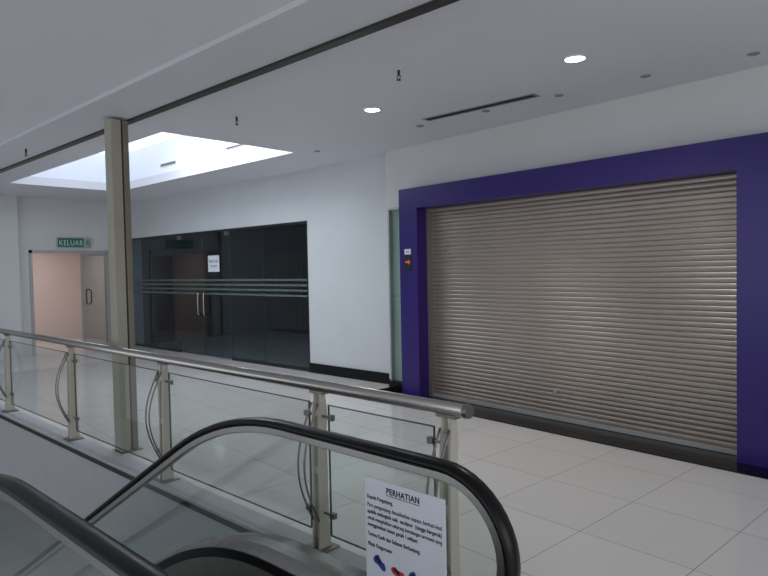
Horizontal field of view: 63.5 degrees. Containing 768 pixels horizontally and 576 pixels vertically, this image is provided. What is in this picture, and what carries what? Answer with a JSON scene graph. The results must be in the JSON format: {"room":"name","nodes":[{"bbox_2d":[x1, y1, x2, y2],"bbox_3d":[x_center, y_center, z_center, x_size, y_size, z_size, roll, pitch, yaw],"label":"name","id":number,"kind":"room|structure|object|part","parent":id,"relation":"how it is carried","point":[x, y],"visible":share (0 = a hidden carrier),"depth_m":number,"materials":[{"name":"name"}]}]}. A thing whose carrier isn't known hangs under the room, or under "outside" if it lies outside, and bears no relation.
{"room":"shopping mall","nodes":[
{"label":"shopping mall","id":0,"kind":"room"},
{"bbox_2d":[0,195,22,359],"bbox_3d":[-7.913,-0.210,12.414,0.120,3.330,1.080,1,3,43],"label":"wall pier","id":1,"kind":"object","parent":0,"point":[10,299],"visible":1,"depth_m":12.64,"materials":[{"name":"paint"}]},
{"bbox_2d":[0,498,105,575],"bbox_3d":[-6.051,5.695,8.616,27.500,0.300,16.000,1,3,43],"label":"floor","id":2,"kind":"structure","parent":0,"point":[22,539],"depth_m":12.80,"materials":[{"name":"tile"}]},
{"bbox_2d":[0,417,520,575],"bbox_3d":[-2.660,3.402,4.346,8.256,5.533,1.390,1,3,43],"label":"escalator","id":3,"kind":"object","parent":2,"relation":"on","point":[250,553],"visible":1,"depth_m":2.70,"materials":[{"name":"black rubber"}]},
{"bbox_3d":[-3.186,2.446,4.014,7.911,3.580,0.076,1,3,43],"label":"rubber handrail","id":4,"kind":"part","parent":3,"relation":"part of","materials":[{"name":"black rubber"}]},
{"bbox_2d":[365,476,446,575],"bbox_3d":[0.079,1.073,2.439,0.416,0.585,0.007,1,3,43],"label":"warning sign","id":5,"kind":"object","parent":3,"relation":"attached to","point":[406,528],"visible":1,"depth_m":2.43,"materials":[{"name":"white paper"}]},
{"bbox_2d":[373,555,385,571],"bbox_3d":[-0.015,1.117,2.524,0.001,0.043,0.075,-3,31,-47],"label":"picture","id":6,"kind":"object","parent":5,"relation":"attached to","point":[379,561],"depth_m":2.53},
{"bbox_2d":[391,567,403,575],"bbox_3d":[0.056,1.131,2.458,0.001,0.043,0.075,-3,31,-47],"label":"picture","id":7,"kind":"object","parent":5,"relation":"attached to","point":[395,571],"depth_m":2.46},
{"bbox_2d":[32,253,105,340],"bbox_3d":[-8.106,0.032,14.800,3.000,2.700,3.100,1,3,43],"label":"wall","id":8,"kind":"structure","parent":0,"point":[56,276],"depth_m":16.25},
{"bbox_2d":[17,196,143,356],"bbox_3d":[-9.565,0.022,10.867,0.200,3.630,10.950,1,3,43],"label":"wall","id":9,"kind":"structure","parent":0,"point":[40,220],"depth_m":13.41,"materials":[{"name":"paint"}]},
{"bbox_2d":[28,250,111,355],"bbox_3d":[-6.915,0.284,13.711,0.230,2.220,1.700,1,3,43],"label":"door","id":10,"kind":"structure","parent":9,"relation":"in","point":[84,252],"depth_m":13.85,"materials":[{"name":"metal"}]},
{"bbox_3d":[-6.625,0.195,13.929,0.128,0.355,0.028,-2,2,-36],"label":"pull handle","id":11,"kind":"part","parent":10,"relation":"part of","materials":[{"name":"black metal"}]},
{"bbox_3d":[-6.550,0.290,14.055,0.040,2.130,0.580,1,3,43],"label":"door","id":12,"kind":"part","parent":10,"relation":"part of","materials":[{"name":"wood"}]},
{"bbox_2d":[56,237,90,247],"bbox_3d":[-6.814,-0.996,13.621,0.078,0.220,0.720,1,3,43],"label":"exit sign","id":13,"kind":"object","parent":9,"relation":"attached to","point":[61,242],"visible":1,"depth_m":13.58,"materials":[{"name":"plastic"}]},
{"bbox_3d":[-6.610,-1.007,13.810,0.004,0.190,0.135,1,3,43],"label":"pictogram panel","id":14,"kind":"part","parent":13,"relation":"part of","materials":[{"name":"green plastic"}]},
{"bbox_2d":[0,418,239,562],"bbox_3d":[-4.261,1.929,7.233,12.550,0.746,0.040,1,3,43],"label":"wall","id":15,"kind":"structure","parent":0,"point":[152,525],"depth_m":5.61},
{"bbox_2d":[0,415,253,532],"bbox_3d":[-4.292,1.564,7.195,12.550,0.038,0.009,1,3,43],"label":"trim","id":16,"kind":"structure","parent":15,"relation":"attached to","point":[206,513],"depth_m":4.97,"materials":[{"name":"black metal"}]},
{"bbox_2d":[0,403,366,571],"bbox_3d":[-4.214,1.535,7.258,12.580,0.030,0.190,1,3,43],"label":"trim","id":17,"kind":"structure","parent":15,"relation":"attached to","point":[254,521],"depth_m":4.63,"materials":[{"name":"grey metal"}]},
{"bbox_2d":[0,328,473,575],"bbox_3d":[-4.049,1.016,7.047,12.100,1.013,0.226,1,3,43],"label":"glass railing","id":18,"kind":"object","parent":17,"relation":"on","point":[321,519],"visible":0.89,"depth_m":3.71,"materials":[{"name":"metal"}]},
{"bbox_3d":[-4.617,1.037,7.626,0.068,0.957,0.096,1,3,43],"label":"post","id":19,"kind":"part","parent":18,"relation":"part of","materials":[{"name":"silver metal"}]},
{"bbox_3d":[-4.608,1.509,7.641,0.160,0.012,0.150,1,3,43],"label":"foot plate","id":20,"kind":"part","parent":18,"relation":"part of","materials":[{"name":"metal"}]},
{"bbox_3d":[-3.156,1.052,6.275,0.068,0.957,0.096,1,3,43],"label":"post","id":21,"kind":"part","parent":18,"relation":"part of","materials":[{"name":"silver metal"}]},
{"bbox_3d":[-3.147,1.524,6.290,0.160,0.012,0.150,1,3,43],"label":"foot plate","id":22,"kind":"part","parent":18,"relation":"part of","materials":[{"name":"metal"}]},
{"bbox_3d":[-1.762,1.066,4.984,0.068,0.957,0.096,1,3,43],"label":"post","id":23,"kind":"part","parent":18,"relation":"part of","materials":[{"name":"silver metal"}]},
{"bbox_3d":[-1.752,1.538,5.000,0.160,0.012,0.150,1,3,43],"label":"foot plate","id":24,"kind":"part","parent":18,"relation":"part of","materials":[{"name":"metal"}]},
{"bbox_3d":[-4.040,0.545,7.067,12.080,0.066,0.066,1,3,43],"label":"handrail","id":25,"kind":"part","parent":18,"relation":"part of","materials":[{"name":"metal"}]},
{"bbox_3d":[-0.382,1.080,3.708,0.068,0.957,0.096,1,3,43],"label":"post","id":26,"kind":"part","parent":18,"relation":"part of","materials":[{"name":"silver metal"}]},
{"bbox_3d":[-0.372,1.552,3.723,0.160,0.012,0.150,1,3,43],"label":"foot plate","id":27,"kind":"part","parent":18,"relation":"part of","materials":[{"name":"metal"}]},
{"bbox_3d":[0.323,1.087,3.056,0.068,0.957,0.096,1,3,43],"label":"post","id":28,"kind":"part","parent":18,"relation":"part of","materials":[{"name":"silver metal"}]},
{"bbox_2d":[131,155,388,372],"bbox_3d":[-2.740,-0.291,11.760,8.600,3.330,0.250,1,3,43],"label":"wall","id":29,"kind":"structure","parent":0,"point":[343,205],"depth_m":9.84,"materials":[{"name":"paint"}]},
{"bbox_2d":[310,363,388,383],"bbox_3d":[-0.529,1.321,9.611,1.890,0.160,0.020,1,3,43],"label":"baseboard","id":30,"kind":"structure","parent":29,"relation":"attached to","point":[358,374],"depth_m":9.59,"materials":[{"name":"black stone"}]},
{"bbox_2d":[0,0,767,202],"bbox_3d":[-6.026,-1.780,8.045,26.800,0.285,10.150,1,3,43],"label":"ceiling","id":31,"kind":"structure","parent":0,"point":[56,56],"depth_m":5.02,"materials":[{"name":"paint"}]},
{"bbox_2d":[31,135,265,182],"bbox_3d":[-3.945,-2.305,9.774,5.700,0.570,2.150,1,3,43],"label":"skylight","id":32,"kind":"object","parent":31,"relation":"in","point":[188,151],"depth_m":11.25,"materials":[{"name":"glass"}]},
{"bbox_2d":[100,132,179,153],"bbox_3d":[-3.951,-2.614,9.764,5.700,0.050,2.150,1,3,43],"label":"window","id":33,"kind":"structure","parent":32,"relation":"attached to","point":[161,136],"depth_m":11.03,"materials":[{"name":"white glass"}]},
{"bbox_2d":[160,160,175,166],"bbox_3d":[-3.836,-2.201,10.997,0.540,0.050,0.013,1,3,43],"label":"ceiling vent","id":34,"kind":"object","parent":32,"relation":"in","point":[171,162],"visible":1,"depth_m":11.00,"materials":[{"name":"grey metal"}]},
{"bbox_2d":[225,144,245,150],"bbox_3d":[-2.294,-2.186,9.571,0.540,0.050,0.013,1,3,43],"label":"ceiling vent","id":35,"kind":"object","parent":32,"relation":"in","point":[236,145],"visible":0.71,"depth_m":9.59,"materials":[{"name":"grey metal"}]},
{"bbox_2d":[0,0,431,168],"bbox_3d":[-2.288,-1.752,5.459,17.800,0.320,0.530,1,3,43],"label":"ceiling beam","id":36,"kind":"structure","parent":31,"relation":"attached to","point":[297,26],"depth_m":4.35,"materials":[{"name":"paint"}]},
{"bbox_2d":[0,0,459,172],"bbox_3d":[-2.116,-1.617,5.647,17.800,0.070,0.070,1,3,43],"label":"trim","id":37,"kind":"structure","parent":31,"relation":"attached to","point":[427,7],"depth_m":4.36,"materials":[{"name":"brown metal"}]},
{"bbox_2d":[363,107,381,112],"bbox_3d":[-0.120,-1.830,6.373,0.200,0.010,0.200,1,3,43],"label":"recessed light","id":38,"kind":"object","parent":31,"relation":"in","point":[368,109],"visible":1,"depth_m":6.36,"materials":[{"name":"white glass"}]},
{"bbox_2d":[394,68,402,80],"bbox_3d":[0.121,-1.755,5.104,0.070,0.091,0.070,1,3,43],"label":"sprinkler","id":39,"kind":"object","parent":31,"relation":"attached to","point":[398,70],"visible":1,"depth_m":5.09,"materials":[{"name":"black metal"}]},
{"bbox_2d":[423,93,539,120],"bbox_3d":[0.961,-1.853,6.394,1.360,0.008,0.130,1,3,43],"label":"ceiling vent","id":40,"kind":"object","parent":31,"relation":"in","point":[528,96],"visible":1,"depth_m":6.33,"materials":[{"name":"black metal"}]},
{"bbox_2d":[562,54,587,63],"bbox_3d":[1.514,-1.815,4.915,0.200,0.010,0.200,1,3,43],"label":"recessed light","id":41,"kind":"object","parent":31,"relation":"in","point":[576,58],"visible":1,"depth_m":4.91,"materials":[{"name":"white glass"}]},
{"bbox_2d":[640,74,650,77],"bbox_3d":[2.281,-1.846,5.405,0.085,0.010,0.085,1,3,43],"label":"recessed light","id":42,"kind":"object","parent":31,"relation":"in","point":[644,75],"visible":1,"depth_m":5.39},
{"bbox_2d":[748,51,759,55],"bbox_3d":[2.910,-1.841,4.877,0.085,0.010,0.085,1,3,43],"label":"recessed light","id":43,"kind":"object","parent":31,"relation":"in","point":[756,52],"visible":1,"depth_m":4.87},
{"bbox_2d":[0,331,767,575],"bbox_3d":[-2.896,1.676,7.197,21.000,0.300,14.500,1,3,43],"label":"floor","id":44,"kind":"structure","parent":0,"point":[573,506],"depth_m":5.15,"materials":[{"name":"tile"}]},
{"bbox_2d":[104,118,142,453],"bbox_3d":[-2.503,-0.012,5.909,0.200,3.140,0.230,1,3,43],"label":"column","id":45,"kind":"structure","parent":44,"relation":"on","point":[115,130],"depth_m":5.86,"materials":[{"name":"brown metal"}]},
{"bbox_3d":[-2.472,1.551,5.960,0.200,0.012,0.230,1,3,43],"label":"plate","id":46,"kind":"part","parent":45,"relation":"part of","materials":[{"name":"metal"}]},
{"bbox_2d":[132,221,309,371],"bbox_3d":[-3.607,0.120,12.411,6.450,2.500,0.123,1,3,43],"label":"glass storefront","id":47,"kind":"object","parent":44,"relation":"on","point":[226,231],"visible":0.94,"depth_m":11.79,"materials":[{"name":"glass"}]},
{"bbox_3d":[-3.728,0.320,12.508,0.028,0.466,0.086,1,3,43],"label":"pull handle","id":48,"kind":"part","parent":47,"relation":"part of","materials":[{"name":"metal"}]},
{"bbox_3d":[-3.570,0.321,12.361,0.028,0.466,0.086,1,3,43],"label":"pull handle","id":49,"kind":"part","parent":47,"relation":"part of","materials":[{"name":"metal"}]},
{"bbox_2d":[208,255,219,271],"bbox_3d":[-3.341,-0.477,12.155,0.400,0.320,0.004,1,3,43],"label":"paper notice","id":50,"kind":"object","parent":47,"relation":"attached to","point":[213,261],"visible":1,"depth_m":12.15,"materials":[{"name":"white paper"}]},
{"bbox_2d":[274,251,302,333],"bbox_3d":[-2.563,0.112,16.669,1.100,2.200,0.040,1,3,43],"label":"interior door","id":51,"kind":"structure","parent":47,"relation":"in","point":[288,264],"depth_m":16.63,"materials":[{"name":"black glass"}]},
{"bbox_2d":[385,65,767,380],"bbox_3d":[3.204,-0.205,5.487,0.301,3.330,9.150,-3,2,-42],"label":"wall","id":52,"kind":"structure","parent":0,"point":[731,105],"depth_m":6.42,"materials":[{"name":"paint"}]},
{"bbox_2d":[387,207,401,389],"bbox_3d":[0.226,0.149,8.551,0.085,2.520,0.420,-3,2,-42],"label":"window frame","id":53,"kind":"structure","parent":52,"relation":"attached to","point":[394,384],"depth_m":8.69,"materials":[{"name":"metal"}]},
{"bbox_2d":[378,387,767,479],"bbox_3d":[2.944,1.469,5.246,0.530,0.010,9.100,-3,2,-42],"label":"trim","id":54,"kind":"structure","parent":52,"relation":"attached to","point":[708,458],"depth_m":5.91,"materials":[{"name":"black stone"}]},
{"bbox_2d":[426,173,736,454],"bbox_3d":[1.848,0.212,6.716,0.081,2.450,3.756,-3,2,-42],"label":"roller shutter","id":55,"kind":"object","parent":52,"relation":"attached to","point":[614,309],"visible":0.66,"depth_m":6.33,"materials":[{"name":"metal"}]},
{"bbox_3d":[0.616,0.193,8.098,0.080,2.448,0.053,-3,2,-42],"label":"guide rail","id":56,"kind":"part","parent":55,"relation":"part of","materials":[{"name":"grey metal"}]},
{"bbox_3d":[1.873,1.412,6.756,0.055,0.043,3.660,-3,2,-42],"label":"rail","id":57,"kind":"part","parent":55,"relation":"part of","materials":[{"name":"metal"}]},
{"bbox_2d":[398,132,767,467],"bbox_3d":[1.798,0.082,6.650,0.268,2.715,4.450,-3,2,-42],"label":"surround","id":58,"kind":"object","parent":52,"relation":"attached to","point":[746,156],"visible":0.9,"depth_m":5.46,"materials":[{"name":"purple paint"}]},
{"bbox_2d":[404,249,410,270],"bbox_3d":[0.312,-0.367,8.085,0.009,0.280,0.116,-3,2,-42],"label":"sticker","id":59,"kind":"object","parent":58,"relation":"attached to","point":[407,251],"visible":1,"depth_m":8.08,"materials":[{"name":"black plastic"}]}
]}

